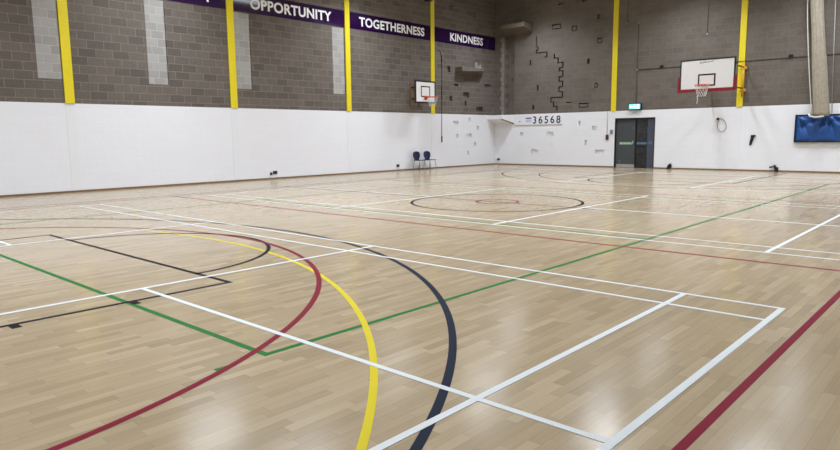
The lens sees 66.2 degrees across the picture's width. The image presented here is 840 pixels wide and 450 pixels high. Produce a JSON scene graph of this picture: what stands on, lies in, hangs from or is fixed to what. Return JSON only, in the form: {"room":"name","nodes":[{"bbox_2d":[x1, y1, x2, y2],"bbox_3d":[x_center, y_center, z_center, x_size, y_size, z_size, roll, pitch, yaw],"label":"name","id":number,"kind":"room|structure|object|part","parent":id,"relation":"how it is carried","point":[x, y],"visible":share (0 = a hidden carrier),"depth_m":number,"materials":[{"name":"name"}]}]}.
{"room":"sports hall","nodes":[
{"label":"sports hall","id":0,"kind":"room"},
{"bbox_2d":[0,0,494,194],"bbox_3d":[-6.289,-5.301,20.276,1.000,7.900,30.480,6,11,42],"label":"wall","id":1,"kind":"structure","parent":0,"point":[151,81],"depth_m":20.29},
{"bbox_2d":[56,0,81,190],"bbox_3d":[-9.276,-4.795,16.839,0.045,7.900,0.235,6,11,42],"label":"trim","id":2,"kind":"structure","parent":1,"relation":"attached to","point":[62,11],"depth_m":17.00,"materials":[{"name":"paint"}]},
{"bbox_2d":[169,0,225,8],"bbox_3d":[-7.644,-6.796,18.411,0.018,0.600,4.670,6,11,42],"label":"banner","id":3,"kind":"object","parent":1,"relation":"attached to","point":[221,4],"visible":1,"depth_m":19.71,"materials":[{"name":"purple plastic"}]},
{"bbox_2d":[226,0,240,179],"bbox_3d":[-5.971,-5.330,20.458,0.045,7.900,0.240,6,11,42],"label":"trim","id":4,"kind":"structure","parent":1,"relation":"attached to","point":[229,3],"depth_m":20.56,"materials":[{"name":"paint"}]},
{"bbox_2d":[0,163,494,196],"bbox_3d":[-6.166,-1.405,20.739,0.022,0.052,29.280,6,11,42],"label":"baseboard","id":5,"kind":"structure","parent":1,"relation":"attached to","point":[59,192],"depth_m":20.16,"materials":[{"name":"brown wood"}]},
{"bbox_2d":[233,0,344,26],"bbox_3d":[-4.345,-7.329,22.022,0.018,0.600,4.650,6,11,42],"label":"banner","id":6,"kind":"object","parent":1,"relation":"attached to","point":[286,9],"visible":1,"depth_m":22.02,"materials":[{"name":"purple plastic"}]},
{"bbox_2d":[344,0,352,172],"bbox_3d":[-2.685,-5.861,24.054,0.045,7.900,0.225,6,11,42],"label":"trim","id":7,"kind":"structure","parent":1,"relation":"attached to","point":[346,2],"depth_m":24.11,"materials":[{"name":"yellow metal"}]},
{"bbox_2d":[349,12,429,40],"bbox_3d":[-1.097,-7.855,25.578,0.018,0.600,4.560,6,11,42],"label":"banner","id":8,"kind":"object","parent":1,"relation":"attached to","point":[358,21],"visible":1,"depth_m":25.41,"materials":[{"name":"purple plastic"}]},
{"bbox_2d":[410,80,437,106],"bbox_3d":[0.164,-5.377,26.465,1.051,1.047,1.313,-2,8,-7],"label":"basketball hoop","id":9,"kind":"object","parent":1,"relation":"attached to","point":[425,92],"visible":1,"depth_m":26.29,"materials":[{"name":"orange paint"}]},
{"bbox_3d":[-0.355,-5.441,26.688,0.050,0.940,0.060,6,11,42],"label":"timber rail","id":10,"kind":"part","parent":9,"relation":"part of","materials":[{"name":"brown wood"}]},
{"bbox_2d":[430,0,434,166],"bbox_3d":[0.539,-6.382,27.584,0.045,7.900,0.230,6,11,42],"label":"trim","id":11,"kind":"structure","parent":1,"relation":"attached to","point":[432,40],"depth_m":27.53,"materials":[{"name":"yellow metal"}]},
{"bbox_2d":[438,50,442,141],"bbox_3d":[0.889,-5.583,28.058,0.056,3.940,0.270,6,11,42],"label":"pull cord","id":12,"kind":"object","parent":1,"relation":"hanging from","point":[438,50],"visible":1,"depth_m":28.12,"materials":[{"name":"black plastic"}]},
{"bbox_2d":[434,27,494,50],"bbox_3d":[2.091,-8.370,29.068,0.018,0.600,4.430,6,11,42],"label":"banner","id":13,"kind":"object","parent":1,"relation":"attached to","point":[442,35],"visible":1,"depth_m":28.92,"materials":[{"name":"purple plastic"}]},
{"bbox_2d":[0,164,839,449],"bbox_3d":[1.654,-0.344,13.752,22.300,0.303,30.480,6,11,42],"label":"floor","id":14,"kind":"structure","parent":0,"point":[494,306],"depth_m":5.20,"materials":[{"name":"brown wood"}]},
{"bbox_2d":[413,151,425,167],"bbox_3d":[-0.022,-2.676,26.860,0.422,0.772,0.430,6,11,42],"label":"plastic chair","id":15,"kind":"object","parent":14,"relation":"on","point":[416,155],"visible":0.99,"depth_m":26.92,"materials":[{"name":"blue plastic"}]},
{"bbox_3d":[-0.154,-2.890,26.949,0.070,0.370,0.430,6,11,42],"label":"backrest","id":16,"kind":"part","parent":15,"relation":"part of","materials":[{"name":"blue plastic"}]},
{"bbox_2d":[423,151,436,169],"bbox_3d":[0.421,-2.748,27.344,0.422,0.772,0.430,6,11,42],"label":"plastic chair","id":17,"kind":"object","parent":14,"relation":"on","point":[426,154],"visible":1,"depth_m":27.43,"materials":[{"name":"blue plastic"}]},
{"bbox_3d":[0.289,-2.962,27.433,0.070,0.370,0.430,6,11,42],"label":"backrest","id":18,"kind":"part","parent":17,"relation":"part of","materials":[{"name":"blue plastic"}]},
{"bbox_2d":[487,0,839,171],"bbox_3d":[11.603,-5.959,23.685,21.700,7.900,1.340,6,11,42],"label":"wall","id":19,"kind":"structure","parent":0,"point":[553,57],"depth_m":25.70,"materials":[{"name":"white paint"}]},
{"bbox_2d":[502,22,532,35],"bbox_3d":[4.305,-8.978,29.497,1.530,0.400,0.740,6,11,42],"label":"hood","id":20,"kind":"object","parent":19,"relation":"attached to","point":[520,28],"depth_m":29.28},
{"bbox_2d":[514,114,561,124],"bbox_3d":[5.391,-4.822,29.603,2.520,0.445,0.030,6,11,42],"label":"number sign","id":21,"kind":"object","parent":19,"relation":"attached to","point":[556,119],"visible":1,"depth_m":29.55,"materials":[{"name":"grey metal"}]},
{"bbox_2d":[609,0,618,165],"bbox_3d":[8.118,-6.365,26.887,0.215,7.900,0.045,6,11,42],"label":"trim","id":22,"kind":"structure","parent":19,"relation":"attached to","point":[616,2],"depth_m":26.89,"materials":[{"name":"yellow metal"}]},
{"bbox_2d":[627,0,639,97],"bbox_3d":[8.647,-7.619,26.206,0.530,5.240,0.045,6,11,42],"label":"conduit","id":23,"kind":"object","parent":19,"relation":"attached to","point":[628,0],"visible":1,"depth_m":26.20,"materials":[{"name":"metal"}]},
{"bbox_2d":[614,117,654,167],"bbox_3d":[8.895,-3.401,26.712,1.715,2.060,0.142,6,11,42],"label":"door","id":24,"kind":"structure","parent":19,"relation":"in","point":[634,138],"depth_m":26.70,"materials":[{"name":"grey metal"}]},
{"bbox_3d":[8.632,-2.494,27.112,0.815,0.140,0.045,6,11,42],"label":"kick plate","id":25,"kind":"part","parent":24,"relation":"part of","materials":[{"name":"silver metal"}]},
{"bbox_3d":[9.135,-2.783,26.607,0.485,0.820,0.030,6,11,42],"label":"panel","id":26,"kind":"part","parent":24,"relation":"part of","materials":[{"name":"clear glass"}]},
{"bbox_2d":[628,103,641,109],"bbox_3d":[8.814,-4.852,26.405,0.530,0.270,0.128,6,11,42],"label":"exit sign","id":27,"kind":"object","parent":19,"relation":"attached to","point":[632,106],"visible":1,"depth_m":26.34,"materials":[{"name":"teal plastic"}]},
{"bbox_3d":[8.775,-4.846,26.362,0.470,0.200,0.008,6,11,42],"label":"panel","id":28,"kind":"part","parent":27,"relation":"part of","materials":[{"name":"teal plastic"}]},
{"bbox_2d":[495,163,839,172],"bbox_3d":[11.469,-2.103,24.458,21.078,0.052,0.022,6,11,42],"label":"baseboard","id":29,"kind":"structure","parent":19,"relation":"attached to","point":[495,163],"depth_m":25.02,"materials":[{"name":"brown wood"}]},
{"bbox_2d":[677,56,747,103],"bbox_3d":[10.499,-5.088,23.023,1.970,1.561,2.782,6,11,42],"label":"basketball hoop","id":30,"kind":"object","parent":19,"relation":"attached to","point":[710,74],"visible":1,"depth_m":22.40,"materials":[{"name":"orange paint"}]},
{"bbox_3d":[11.805,-5.322,23.554,0.090,1.270,0.090,6,11,42],"label":"pivot post","id":31,"kind":"part","parent":30,"relation":"part of","materials":[{"name":"yellow metal"}]},
{"bbox_2d":[639,53,839,69],"bbox_3d":[13.807,-5.795,21.744,13.420,0.120,0.070,6,11,42],"label":"conduit","id":32,"kind":"object","parent":19,"relation":"attached to","point":[791,55],"visible":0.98,"depth_m":23.12,"materials":[{"name":"black plastic"}]},
{"bbox_2d":[733,0,747,168],"bbox_3d":[11.783,-5.949,23.601,0.210,7.900,0.045,6,11,42],"label":"trim","id":33,"kind":"structure","parent":19,"relation":"attached to","point":[744,11],"depth_m":23.72,"materials":[{"name":"yellow metal"}]},
{"bbox_2d":[749,135,755,144],"bbox_3d":[12.189,-3.116,23.631,0.220,0.370,0.050,6,11,42],"label":"wall hook","id":34,"kind":"object","parent":19,"relation":"attached to","point":[752,136],"visible":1,"depth_m":23.62,"materials":[{"name":"black plastic"}]},
{"bbox_2d":[769,165,777,171],"bbox_3d":[12.758,-2.042,23.236,0.310,0.240,0.100,6,11,42],"label":"bracket","id":35,"kind":"object","parent":19,"relation":"attached to","point":[774,166],"visible":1,"depth_m":23.17,"materials":[{"name":"black plastic"}]},
{"bbox_2d":[794,114,839,141],"bbox_3d":[14.261,-3.254,21.610,3.020,0.955,0.210,6,11,42],"label":"mat","id":36,"kind":"object","parent":19,"relation":"attached to","point":[826,128],"visible":0.95,"depth_m":22.14,"materials":[{"name":"blue plastic"}]},
{"bbox_3d":[1.570,-8.465,12.629,22.300,0.300,30.480,6,11,42],"label":"ceiling","id":37,"kind":"structure","parent":0,"visible":0},
{"bbox_2d":[807,0,829,117],"bbox_3d":[13.387,-6.622,21.535,0.900,6.034,0.399,6,11,42],"label":"net","id":38,"kind":"object","parent":37,"relation":"hanging from","point":[819,72],"visible":1,"depth_m":21.60,"materials":[{"name":"beige fabric"}]},
{"bbox_3d":[13.186,-6.672,21.684,0.394,5.872,0.028,6,11,42],"label":"edge cord","id":39,"kind":"part","parent":38,"relation":"part of","materials":[{"name":"white fabric"}]},
{"bbox_2d":[831,0,835,113],"bbox_3d":[13.819,-6.681,21.473,0.234,5.911,0.021,6,11,42],"label":"cord","id":40,"kind":"object","parent":37,"relation":"hanging from","point":[835,0],"visible":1,"depth_m":21.59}
]}

